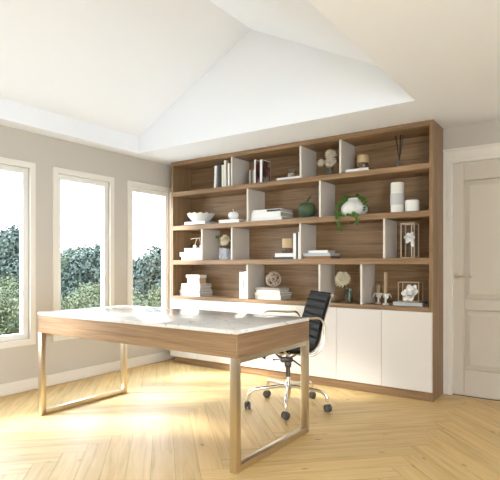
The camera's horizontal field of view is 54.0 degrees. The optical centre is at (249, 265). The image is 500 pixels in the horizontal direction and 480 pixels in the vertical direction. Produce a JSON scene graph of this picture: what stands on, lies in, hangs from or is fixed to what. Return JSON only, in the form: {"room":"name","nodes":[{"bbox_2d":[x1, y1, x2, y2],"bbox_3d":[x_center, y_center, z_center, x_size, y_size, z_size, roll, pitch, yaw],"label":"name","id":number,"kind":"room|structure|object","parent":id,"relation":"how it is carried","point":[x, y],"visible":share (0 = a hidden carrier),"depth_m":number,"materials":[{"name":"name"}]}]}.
{"room":"office","nodes":[
{"label":"office","id":0,"kind":"room"},
{"bbox_2d":[0,125,170,383],"bbox_3d":[-2.856,-0.018,3.205,0.140,2.447,7.195,0,0,35],"label":"wall","id":1,"kind":"structure","parent":0,"point":[19,363],"depth_m":4.64,"materials":[{"name":"beige paint"}]},
{"bbox_2d":[0,157,35,348],"bbox_3d":[-2.159,-0.111,4.136,0.090,1.622,0.710,0,0,35],"label":"window","id":2,"kind":"structure","parent":1,"relation":"in","point":[23,172],"depth_m":4.36,"materials":[{"name":"beige paint"}]},
{"bbox_2d":[53,166,113,341],"bbox_3d":[-1.653,-0.111,4.861,0.090,1.622,0.707,0,0,35],"label":"window","id":3,"kind":"structure","parent":1,"relation":"in","point":[57,178],"depth_m":4.89,"materials":[{"name":"beige paint"}]},
{"bbox_2d":[0,351,174,396],"bbox_3d":[-2.832,1.052,3.103,0.016,0.104,7.055,0,0,35],"label":"baseboard","id":4,"kind":"structure","parent":1,"relation":"attached to","point":[15,387],"depth_m":4.77,"materials":[{"name":"beige paint"}]},
{"bbox_2d":[127,180,170,307],"bbox_3d":[-1.146,-0.111,5.589,0.090,1.622,0.705,0,0,35],"label":"window","id":5,"kind":"structure","parent":1,"relation":"in","point":[130,189],"depth_m":5.59,"materials":[{"name":"beige paint"}]},
{"bbox_2d":[0,0,499,165],"bbox_3d":[-0.375,-1.646,1.391,6.005,0.908,7.055,0,0,35],"label":"ceiling","id":6,"kind":"structure","parent":0,"point":[166,82],"depth_m":3.94,"materials":[{"name":"white paint"}]},
{"bbox_2d":[0,358,499,479],"bbox_3d":[-0.332,1.165,1.453,6.305,0.120,7.205,0,0,35],"label":"floor","id":7,"kind":"structure","parent":0,"point":[172,420],"depth_m":3.22,"materials":[{"name":"brown wood"}]},
{"bbox_2d":[38,305,308,473],"bbox_3d":[-0.590,0.723,3.454,1.831,0.763,0.815,0,0,35],"label":"desk","id":8,"kind":"object","parent":7,"relation":"on","point":[239,337],"visible":1,"depth_m":3.08,"materials":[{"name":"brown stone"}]},
{"bbox_2d":[244,290,333,419],"bbox_3d":[0.275,0.654,3.855,0.659,0.900,0.686,0,0,-14],"label":"office chair","id":9,"kind":"object","parent":7,"relation":"on","point":[316,307],"visible":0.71,"depth_m":3.79,"materials":[{"name":"black leather"}]},
{"bbox_2d":[170,120,442,401],"bbox_3d":[0.378,-0.042,4.935,2.911,2.292,0.349,0,0,35],"label":"bookcase","id":10,"kind":"object","parent":7,"relation":"on","point":[391,350],"visible":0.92,"depth_m":4.61,"materials":[{"name":"brown wood"}]},
{"bbox_2d":[181,256,200,259],"bbox_3d":[-0.588,-0.088,5.604,0.312,0.041,0.235,0,0,35],"label":"book","id":11,"kind":"object","parent":10,"relation":"on","point":[183,257],"visible":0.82,"depth_m":5.52,"materials":[{"name":"white paper"}]},
{"bbox_2d":[180,252,200,255],"bbox_3d":[-0.603,-0.133,5.605,0.327,0.046,0.230,0,0,35],"label":"book","id":12,"kind":"object","parent":11,"relation":"on","point":[181,253],"visible":0.7,"depth_m":5.52,"materials":[{"name":"white paper"}]},
{"bbox_2d":[184,248,200,251],"bbox_3d":[-0.582,-0.179,5.591,0.257,0.044,0.210,0,0,35],"label":"book","id":13,"kind":"object","parent":12,"relation":"on","point":[186,249],"visible":0.66,"depth_m":5.51,"materials":[{"name":"white paper"}]},
{"bbox_2d":[180,292,212,295],"bbox_3d":[-0.620,0.321,5.672,0.294,0.034,0.240,0,0,35],"label":"book","id":14,"kind":"object","parent":10,"relation":"on","point":[181,293],"visible":0.86,"depth_m":5.58,"materials":[{"name":"white paper"}]},
{"bbox_2d":[180,290,211,292],"bbox_3d":[-0.624,0.288,5.675,0.299,0.030,0.244,0,0,35],"label":"book","id":15,"kind":"object","parent":14,"relation":"on","point":[184,291],"visible":0.89,"depth_m":5.57,"materials":[{"name":"white paper"}]},
{"bbox_2d":[180,287,211,289],"bbox_3d":[-0.623,0.255,5.660,0.293,0.035,0.213,0,0,35],"label":"book","id":16,"kind":"object","parent":15,"relation":"on","point":[182,288],"visible":0.86,"depth_m":5.58,"materials":[{"name":"beige paper"}]},
{"bbox_2d":[181,283,211,286],"bbox_3d":[-0.616,0.218,5.657,0.282,0.036,0.220,0,0,35],"label":"book","id":17,"kind":"object","parent":16,"relation":"on","point":[182,284],"visible":0.86,"depth_m":5.58,"materials":[{"name":"white paper"}]},
{"bbox_2d":[186,275,206,283],"bbox_3d":[-0.612,0.150,5.594,0.203,0.100,0.124,0,0,35],"label":"gift box","id":18,"kind":"object","parent":17,"relation":"on","point":[191,279],"visible":1,"depth_m":5.54,"materials":[{"name":"beige"}]},
{"bbox_2d":[214,166,216,187],"bbox_3d":[-0.328,-0.964,5.390,0.037,0.242,0.170,0,0,35],"label":"book","id":19,"kind":"object","parent":10,"relation":"on","point":[215,170],"visible":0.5,"depth_m":5.32,"materials":[{"name":"white paper"}]},
{"bbox_2d":[217,166,218,186],"bbox_3d":[-0.293,-0.963,5.378,0.026,0.240,0.170,0,0,35],"label":"book","id":20,"kind":"object","parent":10,"relation":"on","point":[217,166],"visible":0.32,"depth_m":5.31,"materials":[{"name":"grey paper"}]},
{"bbox_2d":[219,162,223,186],"bbox_3d":[-0.269,-0.978,5.358,0.032,0.272,0.170,0,0,35],"label":"book","id":21,"kind":"object","parent":10,"relation":"on","point":[221,163],"visible":0.32,"depth_m":5.29,"materials":[{"name":"black paper"}]},
{"bbox_2d":[222,165,223,186],"bbox_3d":[-0.244,-0.964,5.337,0.029,0.242,0.170,0,0,35],"label":"book","id":22,"kind":"object","parent":10,"relation":"on","point":[222,165],"visible":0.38,"depth_m":5.26,"materials":[{"name":"beige paper"}]},
{"bbox_2d":[224,160,226,186],"bbox_3d":[-0.220,-0.987,5.324,0.023,0.288,0.170,0,0,35],"label":"book","id":23,"kind":"object","parent":10,"relation":"on","point":[224,160],"visible":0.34,"depth_m":5.26,"materials":[{"name":"white paper"}]},
{"bbox_2d":[226,161,230,185],"bbox_3d":[-0.194,-0.984,5.315,0.025,0.282,0.170,0,0,35],"label":"book","id":24,"kind":"object","parent":10,"relation":"on","point":[227,162],"visible":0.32,"depth_m":5.25,"materials":[{"name":"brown paper"}]},
{"bbox_2d":[228,163,229,185],"bbox_3d":[-0.179,-0.967,5.292,0.022,0.250,0.170,0,0,35],"label":"book","id":25,"kind":"object","parent":10,"relation":"on","point":[228,163],"visible":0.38,"depth_m":5.22,"materials":[{"name":"white paper"}]},
{"bbox_2d":[219,219,246,222],"bbox_3d":[-0.172,-0.475,5.290,0.270,0.036,0.195,0,0,35],"label":"book","id":26,"kind":"object","parent":10,"relation":"on","point":[229,220],"visible":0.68,"depth_m":5.20,"materials":[{"name":"white paper"}]},
{"bbox_2d":[228,209,238,218],"bbox_3d":[-0.178,-0.553,5.285,0.116,0.120,0.116,0,0,35],"label":"apple ornament","id":27,"kind":"object","parent":26,"relation":"on","point":[232,215],"visible":0.77,"depth_m":5.24,"materials":[{"name":"white ceramic"}]},
{"bbox_2d":[239,272,243,297],"bbox_3d":[-0.036,0.201,5.223,0.043,0.276,0.200,0,0,35],"label":"book","id":28,"kind":"object","parent":10,"relation":"on","point":[241,274],"visible":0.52,"depth_m":5.14,"materials":[{"name":"white paper"}]},
{"bbox_2d":[244,270,245,298],"bbox_3d":[0.009,0.191,5.191,0.039,0.294,0.200,0,0,35],"label":"book","id":29,"kind":"object","parent":10,"relation":"on","point":[244,270],"visible":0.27,"depth_m":5.11,"materials":[{"name":"white paper"}]},
{"bbox_2d":[254,160,259,182],"bbox_3d":[0.107,-0.967,5.117,0.016,0.248,0.200,0,0,35],"label":"book","id":30,"kind":"object","parent":10,"relation":"on","point":[256,162],"visible":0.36,"depth_m":5.04,"materials":[{"name":"white paper"}]},
{"bbox_2d":[260,159,269,181],"bbox_3d":[0.156,-0.963,5.055,0.027,0.240,0.155,0,0,35],"label":"book","id":31,"kind":"object","parent":10,"relation":"on","point":[264,165],"visible":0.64,"depth_m":5.02,"materials":[{"name":"white paper"}]},
{"bbox_2d":[251,216,289,220],"bbox_3d":[0.225,-0.474,5.044,0.372,0.035,0.235,0,0,35],"label":"book","id":32,"kind":"object","parent":10,"relation":"on","point":[276,217],"visible":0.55,"depth_m":4.94,"materials":[{"name":"white paper"}]},
{"bbox_2d":[251,211,292,217],"bbox_3d":[0.229,-0.516,5.059,0.352,0.047,0.260,0,0,35],"label":"book","id":33,"kind":"object","parent":32,"relation":"on","point":[266,214],"visible":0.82,"depth_m":4.96,"materials":[{"name":"white paper"}]},
{"bbox_2d":[252,208,292,212],"bbox_3d":[0.231,-0.555,5.045,0.344,0.029,0.246,0,0,35],"label":"book","id":34,"kind":"object","parent":33,"relation":"on","point":[278,209],"visible":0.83,"depth_m":4.95,"materials":[{"name":"white paper"}]},
{"bbox_2d":[255,294,291,299],"bbox_3d":[0.240,0.316,5.064,0.310,0.044,0.225,0,0,35],"label":"book","id":35,"kind":"object","parent":10,"relation":"on","point":[270,297],"visible":0.84,"depth_m":4.96,"materials":[{"name":"beige paper"}]},
{"bbox_2d":[254,292,291,294],"bbox_3d":[0.237,0.282,5.072,0.312,0.023,0.245,0,0,35],"label":"book","id":36,"kind":"object","parent":35,"relation":"on","point":[255,293],"visible":0.84,"depth_m":4.99,"materials":[{"name":"beige paper"}]},
{"bbox_2d":[256,290,287,292],"bbox_3d":[0.231,0.258,5.049,0.284,0.023,0.190,0,0,35],"label":"book","id":37,"kind":"object","parent":36,"relation":"on","point":[264,291],"visible":0.88,"depth_m":4.96,"materials":[{"name":"white paper"}]},
{"bbox_2d":[255,287,289,290],"bbox_3d":[0.233,0.233,5.065,0.292,0.025,0.218,0,0,35],"label":"book","id":38,"kind":"object","parent":37,"relation":"on","point":[256,288],"visible":1,"depth_m":5.02,"materials":[{"name":"beige paper"}]},
{"bbox_2d":[265,271,280,286],"bbox_3d":[0.240,0.137,5.054,0.168,0.163,0.164,0,0,35],"label":"woven ball","id":39,"kind":"object","parent":38,"relation":"on","point":[275,284],"visible":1,"depth_m":5.02,"materials":[{"name":"beige wicker"}]},
{"bbox_2d":[273,257,292,258],"bbox_3d":[0.375,-0.078,4.909,0.228,0.020,0.195,0,0,35],"label":"book","id":40,"kind":"object","parent":10,"relation":"on","point":[273,257],"visible":0.73,"depth_m":4.83,"materials":[{"name":"black paper"}]},
{"bbox_2d":[275,253,292,256],"bbox_3d":[0.382,-0.107,4.901,0.204,0.037,0.180,0,0,35],"label":"book","id":41,"kind":"object","parent":40,"relation":"on","point":[276,254],"visible":0.77,"depth_m":4.83,"materials":[{"name":"white paper"}]},
{"bbox_2d":[282,238,292,252],"bbox_3d":[0.372,-0.199,4.890,0.104,0.146,0.104,0,0,35],"label":"candle jar","id":42,"kind":"object","parent":41,"relation":"on","point":[287,243],"visible":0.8,"depth_m":4.85,"materials":[{"name":"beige glass"}]},
{"bbox_2d":[282,238,292,247],"bbox_3d":[0.372,-0.227,4.890,0.104,0.091,0.104,0,0,35],"label":"candle","id":43,"kind":"object","parent":42,"relation":"on","point":[286,242],"depth_m":4.85,"materials":[{"name":"beige wax"}]},
{"bbox_2d":[276,176,299,179],"bbox_3d":[0.425,-0.855,4.865,0.266,0.024,0.190,0,0,35],"label":"book","id":44,"kind":"object","parent":10,"relation":"on","point":[293,176],"visible":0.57,"depth_m":4.79,"materials":[{"name":"white paper"}]},
{"bbox_2d":[293,233,295,258],"bbox_3d":[0.480,-0.192,4.827,0.029,0.248,0.170,0,0,35],"label":"book","id":45,"kind":"object","parent":10,"relation":"on","point":[294,234],"visible":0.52,"depth_m":4.76,"materials":[{"name":"white paper"}]},
{"bbox_2d":[296,233,297,258],"bbox_3d":[0.504,-0.193,4.812,0.023,0.252,0.170,0,0,35],"label":"book","id":46,"kind":"object","parent":10,"relation":"on","point":[296,233],"visible":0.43,"depth_m":4.74,"materials":[{"name":"black paper"}]},
{"bbox_2d":[173,295,428,311],"bbox_3d":[0.379,0.356,4.940,2.852,0.035,0.316,0,0,35],"label":"countertop","id":47,"kind":"structure","parent":10,"relation":"on","point":[346,304],"depth_m":4.69,"materials":[{"name":"brown wood"}]},
{"bbox_2d":[304,256,339,258],"bbox_3d":[0.690,-0.080,4.702,0.282,0.025,0.215,0,0,35],"label":"book","id":48,"kind":"object","parent":10,"relation":"on","point":[305,257],"visible":0.98,"depth_m":4.62,"materials":[{"name":"brown paper"}]},
{"bbox_2d":[303,253,339,255],"bbox_3d":[0.687,-0.108,4.707,0.286,0.028,0.230,0,0,35],"label":"book","id":49,"kind":"object","parent":48,"relation":"on","point":[304,254],"visible":0.89,"depth_m":4.62,"materials":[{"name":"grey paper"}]},
{"bbox_2d":[308,250,334,252],"bbox_3d":[0.686,-0.135,4.683,0.204,0.024,0.170,0,0,35],"label":"book","id":50,"kind":"object","parent":49,"relation":"on","point":[312,251],"visible":0.88,"depth_m":4.62,"materials":[{"name":"white paper"}]},
{"bbox_2d":[341,198,367,214],"bbox_3d":[0.957,-0.538,4.506,0.243,0.162,0.243,0,0,35],"label":"ribbed vase","id":51,"kind":"object","parent":10,"relation":"on","point":[353,204],"visible":0.83,"depth_m":4.42,"materials":[{"name":"white ceramic"}]},
{"bbox_2d":[335,193,367,230],"bbox_3d":[0.916,-0.490,4.436,0.301,0.348,0.196,0,0,35],"label":"ivy","id":52,"kind":"object","parent":51,"relation":"in","point":[343,199],"visible":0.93,"depth_m":4.43,"materials":[{"name":"green plant"}]},
{"bbox_2d":[345,167,370,171],"bbox_3d":[1.004,-0.855,4.458,0.220,0.025,0.195,0,0,35],"label":"book","id":53,"kind":"object","parent":10,"relation":"on","point":[366,168],"visible":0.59,"depth_m":4.37,"materials":[{"name":"white paper"}]},
{"bbox_2d":[357,154,368,168],"bbox_3d":[1.022,-0.933,4.437,0.102,0.130,0.102,0,0,35],"label":"candle jar","id":54,"kind":"object","parent":53,"relation":"on","point":[362,160],"visible":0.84,"depth_m":4.39,"materials":[{"name":"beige glass"}]},
{"bbox_2d":[357,154,368,163],"bbox_3d":[1.022,-0.963,4.437,0.102,0.070,0.102,0,0,35],"label":"candle","id":55,"kind":"object","parent":54,"relation":"on","point":[364,158],"depth_m":4.39,"materials":[{"name":"beige wax"}]},
{"bbox_2d":[373,293,382,303],"bbox_3d":[1.154,0.289,4.412,0.080,0.098,0.080,0,0,45],"label":"candle holder","id":56,"kind":"object","parent":10,"relation":"on","point":[377,294],"visible":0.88,"depth_m":4.40,"materials":[{"name":"white ceramic"}]},
{"bbox_2d":[380,293,391,304],"bbox_3d":[1.187,0.289,4.298,0.085,0.098,0.085,0,0,45],"label":"candle holder","id":57,"kind":"object","parent":10,"relation":"on","point":[386,296],"visible":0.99,"depth_m":4.28,"materials":[{"name":"white ceramic"}]},
{"bbox_2d":[384,272,386,293],"bbox_3d":[1.187,0.154,4.298,0.031,0.201,0.031,0,0,35],"label":"taper candle","id":58,"kind":"object","parent":57,"relation":"in","point":[385,273],"visible":0.89,"depth_m":4.28,"materials":[{"name":"beige wax"}]},
{"bbox_2d":[390,182,403,211],"bbox_3d":[1.272,-0.590,4.239,0.118,0.268,0.118,0,0,35],"label":"pillar candle","id":59,"kind":"object","parent":10,"relation":"on","point":[397,188],"visible":0.91,"depth_m":4.19,"materials":[{"name":"white wax"}]},
{"bbox_2d":[395,134,403,165],"bbox_3d":[1.294,-0.989,4.249,0.069,0.292,0.042,0,0,10],"label":"reed diffuser","id":60,"kind":"object","parent":10,"relation":"on","point":[400,146],"visible":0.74,"depth_m":4.25,"materials":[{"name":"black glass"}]},
{"bbox_2d":[400,222,418,257],"bbox_3d":[1.373,-0.218,4.217,0.134,0.302,0.172,0,0,35],"label":"sculpture","id":61,"kind":"object","parent":10,"relation":"on","point":[408,237],"visible":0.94,"depth_m":4.19,"materials":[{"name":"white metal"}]},
{"bbox_2d":[393,301,427,306],"bbox_3d":[1.388,0.323,4.240,0.248,0.030,0.205,0,0,35],"label":"book","id":62,"kind":"object","parent":10,"relation":"on","point":[424,303],"visible":0.91,"depth_m":4.16,"materials":[{"name":"grey paper"}]},
{"bbox_2d":[398,281,422,302],"bbox_3d":[1.367,0.222,4.201,0.191,0.172,0.208,0,0,35],"label":"sculpture","id":63,"kind":"object","parent":62,"relation":"on","point":[410,291],"visible":1,"depth_m":4.16,"materials":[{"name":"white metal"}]},
{"bbox_2d":[405,199,419,210],"bbox_3d":[1.376,-0.509,4.166,0.118,0.106,0.118,0,0,35],"label":"pillar candle","id":64,"kind":"object","parent":10,"relation":"on","point":[410,205],"visible":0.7,"depth_m":4.12,"materials":[{"name":"white wax"}]},
{"bbox_3d":[0.576,-0.463,4.790,0.310,0.013,0.200,0,0,35],"label":"book","id":65,"kind":"object","parent":10,"relation":"on","visible":0},
{"bbox_2d":[298,196,314,216],"bbox_3d":[0.554,-0.577,4.808,0.168,0.214,0.168,0,0,35],"label":"vase","id":66,"kind":"object","parent":65,"relation":"on","point":[306,209],"visible":0.81,"depth_m":4.75,"materials":[{"name":"green ceramic"}]},
{"bbox_3d":[-0.574,-0.460,5.579,0.320,0.007,0.240,0,0,35],"label":"book","id":67,"kind":"object","parent":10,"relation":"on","visible":0},
{"bbox_2d":[184,221,217,224],"bbox_3d":[-0.553,-0.481,5.574,0.299,0.032,0.235,0,0,35],"label":"book","id":68,"kind":"object","parent":67,"relation":"on","point":[194,222],"visible":0.77,"depth_m":5.47,"materials":[{"name":"white paper"}]},
{"bbox_2d":[187,212,214,221],"bbox_3d":[-0.557,-0.546,5.569,0.322,0.097,0.316,0,0,35],"label":"scalloped bowl","id":69,"kind":"object","parent":68,"relation":"on","point":[194,216],"visible":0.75,"depth_m":5.46,"materials":[{"name":"white ceramic"}]},
{"bbox_3d":[0.755,-0.886,4.635,0.072,0.088,0.072,0,0,35],"label":"glass vase","id":70,"kind":"object","parent":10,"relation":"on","visible":0},
{"bbox_2d":[317,159,327,173],"bbox_3d":[0.687,-0.937,4.655,0.118,0.168,0.078,0,0,35],"label":"dried flower","id":71,"kind":"object","parent":70,"relation":"in","point":[320,162],"visible":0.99,"depth_m":4.66,"materials":[{"name":"beige plant"}]},
{"bbox_2d":[325,157,336,166],"bbox_3d":[0.752,-0.941,4.585,0.120,0.175,0.100,0,0,35],"label":"dried flower","id":72,"kind":"object","parent":70,"relation":"in","point":[330,161],"visible":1,"depth_m":4.57,"materials":[{"name":"beige plant"}]},
{"bbox_2d":[325,149,337,167],"bbox_3d":[0.759,-0.981,4.635,0.126,0.254,0.105,0,0,35],"label":"dried flower","id":73,"kind":"object","parent":70,"relation":"in","point":[330,153],"visible":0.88,"depth_m":4.62,"materials":[{"name":"beige plant"}]},
{"bbox_3d":[-0.272,-0.131,5.383,0.096,0.127,0.096,0,0,35],"label":"glass vase","id":74,"kind":"object","parent":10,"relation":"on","visible":0},
{"bbox_2d":[219,234,230,258],"bbox_3d":[-0.277,-0.211,5.333,0.116,0.266,0.138,0,0,-31],"label":"flower","id":75,"kind":"object","parent":74,"relation":"in","point":[225,239],"visible":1,"depth_m":5.32,"materials":[{"name":"beige plant"}]},
{"bbox_3d":[0.914,0.271,4.542,0.074,0.135,0.074,0,0,35],"label":"glass vase","id":76,"kind":"object","parent":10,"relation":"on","visible":0},
{"bbox_2d":[335,271,351,298],"bbox_3d":[0.849,0.189,4.533,0.144,0.278,0.161,0,0,-43],"label":"flower","id":77,"kind":"object","parent":76,"relation":"in","point":[343,278],"visible":1,"depth_m":4.52,"materials":[{"name":"beige plant"}]},
{"bbox_2d":[443,120,499,163],"bbox_3d":[1.682,-0.018,4.343,6.005,2.447,0.140,0,0,35],"label":"wall","id":78,"kind":"structure","parent":0,"point":[483,133],"depth_m":4.13,"materials":[{"name":"beige paint"}]},
{"bbox_2d":[443,143,499,394],"bbox_3d":[2.074,0.051,3.979,1.045,2.106,0.050,0,0,35],"label":"trim","id":79,"kind":"structure","parent":78,"relation":"attached to","point":[487,151],"depth_m":4.21,"materials":[{"name":"beige paint"}]},
{"bbox_2d":[453,159,499,399],"bbox_3d":[2.079,0.112,3.986,0.821,1.979,0.106,0,0,35],"label":"door","id":80,"kind":"structure","parent":78,"relation":"in","point":[476,185],"depth_m":4.12,"materials":[{"name":"beige paint"}]},
{"label":"outside","id":81,"kind":"structure","parent":0,"visible":0},
{"bbox_3d":[-16.519,4.992,37.226,60.826,7.175,80.936,0,0,35],"label":"terrain","id":82,"kind":"structure","parent":81,"visible":0},
{"bbox_2d":[0,217,19,290],"bbox_3d":[-11.628,0.780,24.426,2.652,6.523,2.829,0,0,12],"label":"tree","id":83,"kind":"object","parent":82,"relation":"on","point":[9,239],"visible":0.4,"depth_m":23.79,"materials":[{"name":"green plant"}]},
{"bbox_2d":[0,286,19,334],"bbox_3d":[-4.891,0.952,9.020,1.957,1.330,1.637,0,0,-33],"label":"shrub","id":84,"kind":"object","parent":82,"relation":"on","point":[4,314],"visible":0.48,"depth_m":9.04,"materials":[{"name":"green plant"}]},
{"bbox_2d":[0,272,19,333],"bbox_3d":[-6.652,1.062,13.260,2.063,1.846,2.171,0,0,17],"label":"shrub","id":85,"kind":"object","parent":82,"relation":"on","point":[4,286],"visible":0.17,"depth_m":13.19,"materials":[{"name":"green plant"}]},
{"bbox_2d":[0,292,71,334],"bbox_3d":[-3.410,0.995,7.868,1.377,1.243,1.646,0,0,44],"label":"shrub","id":86,"kind":"object","parent":82,"relation":"on","point":[66,307],"visible":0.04,"depth_m":7.85,"materials":[{"name":"green plant"}]},
{"bbox_2d":[1,281,78,332],"bbox_3d":[-4.866,1.028,11.346,2.269,1.551,1.898,0,0,2],"label":"shrub","id":87,"kind":"object","parent":82,"relation":"on","point":[18,286],"visible":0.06,"depth_m":11.08,"materials":[{"name":"green plant"}]},
{"bbox_2d":[61,244,84,302],"bbox_3d":[-10.734,1.580,29.592,3.796,6.030,3.339,0,0,30],"label":"tree","id":88,"kind":"object","parent":82,"relation":"on","point":[64,260],"visible":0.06,"depth_m":28.92,"materials":[{"name":"green plant"}]},
{"bbox_2d":[61,241,85,256],"bbox_3d":[-12.418,1.738,34.402,3.487,7.018,3.269,0,0,-31],"label":"tree","id":89,"kind":"object","parent":82,"relation":"on","point":[64,248],"visible":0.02,"depth_m":34.33,"materials":[{"name":"green plant"}]},
{"bbox_2d":[61,239,100,302],"bbox_3d":[-8.192,1.272,25.750,3.291,5.459,3.383,0,0,-9],"label":"tree","id":90,"kind":"object","parent":82,"relation":"on","point":[85,268],"visible":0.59,"depth_m":24.83,"materials":[{"name":"green plant"}]},
{"bbox_2d":[61,290,100,308],"bbox_3d":[-3.224,1.024,9.875,1.466,1.106,1.643,0,0,-40],"label":"shrub","id":91,"kind":"object","parent":82,"relation":"on","point":[96,303],"visible":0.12,"depth_m":9.68,"materials":[{"name":"green plant"}]},
{"bbox_2d":[63,282,98,307],"bbox_3d":[-6.550,1.634,19.767,2.601,1.985,2.737,0,0,29],"label":"shrub","id":92,"kind":"object","parent":82,"relation":"on","point":[79,282],"visible":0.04,"depth_m":19.65,"materials":[{"name":"green plant"}]},
{"bbox_2d":[67,280,100,308],"bbox_3d":[-5.374,1.416,16.864,2.419,1.886,2.892,0,0,-28],"label":"shrub","id":93,"kind":"object","parent":82,"relation":"on","point":[97,285],"visible":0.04,"depth_m":16.50,"materials":[{"name":"green plant"}]},
{"bbox_2d":[71,281,100,308],"bbox_3d":[-4.295,1.215,14.220,1.916,1.566,2.148,0,0,-38],"label":"shrub","id":94,"kind":"object","parent":82,"relation":"on","point":[78,305],"visible":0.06,"depth_m":13.72,"materials":[{"name":"green plant"}]},
{"bbox_2d":[99,288,160,306],"bbox_3d":[-2.882,1.087,12.021,1.905,1.336,1.699,0,0,-27],"label":"shrub","id":95,"kind":"object","parent":82,"relation":"on","point":[135,298],"visible":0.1,"depth_m":11.69,"materials":[{"name":"green plant"}]},
{"bbox_2d":[133,254,148,295],"bbox_3d":[-7.043,1.833,30.532,3.776,5.458,3.674,0,0,14],"label":"tree","id":96,"kind":"object","parent":82,"relation":"on","point":[135,265],"visible":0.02,"depth_m":29.88,"materials":[{"name":"green plant"}]},
{"bbox_2d":[133,239,160,303],"bbox_3d":[-4.865,1.266,26.493,2.829,5.439,2.652,0,0,18],"label":"tree","id":97,"kind":"object","parent":82,"relation":"on","point":[149,273],"visible":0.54,"depth_m":25.74,"materials":[{"name":"green plant"}]},
{"bbox_2d":[146,282,160,306],"bbox_3d":[-2.660,1.367,17.233,2.454,1.848,2.332,0,0,9],"label":"shrub","id":98,"kind":"object","parent":82,"relation":"on","point":[157,291],"visible":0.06,"depth_m":17.12,"materials":[{"name":"green plant"}]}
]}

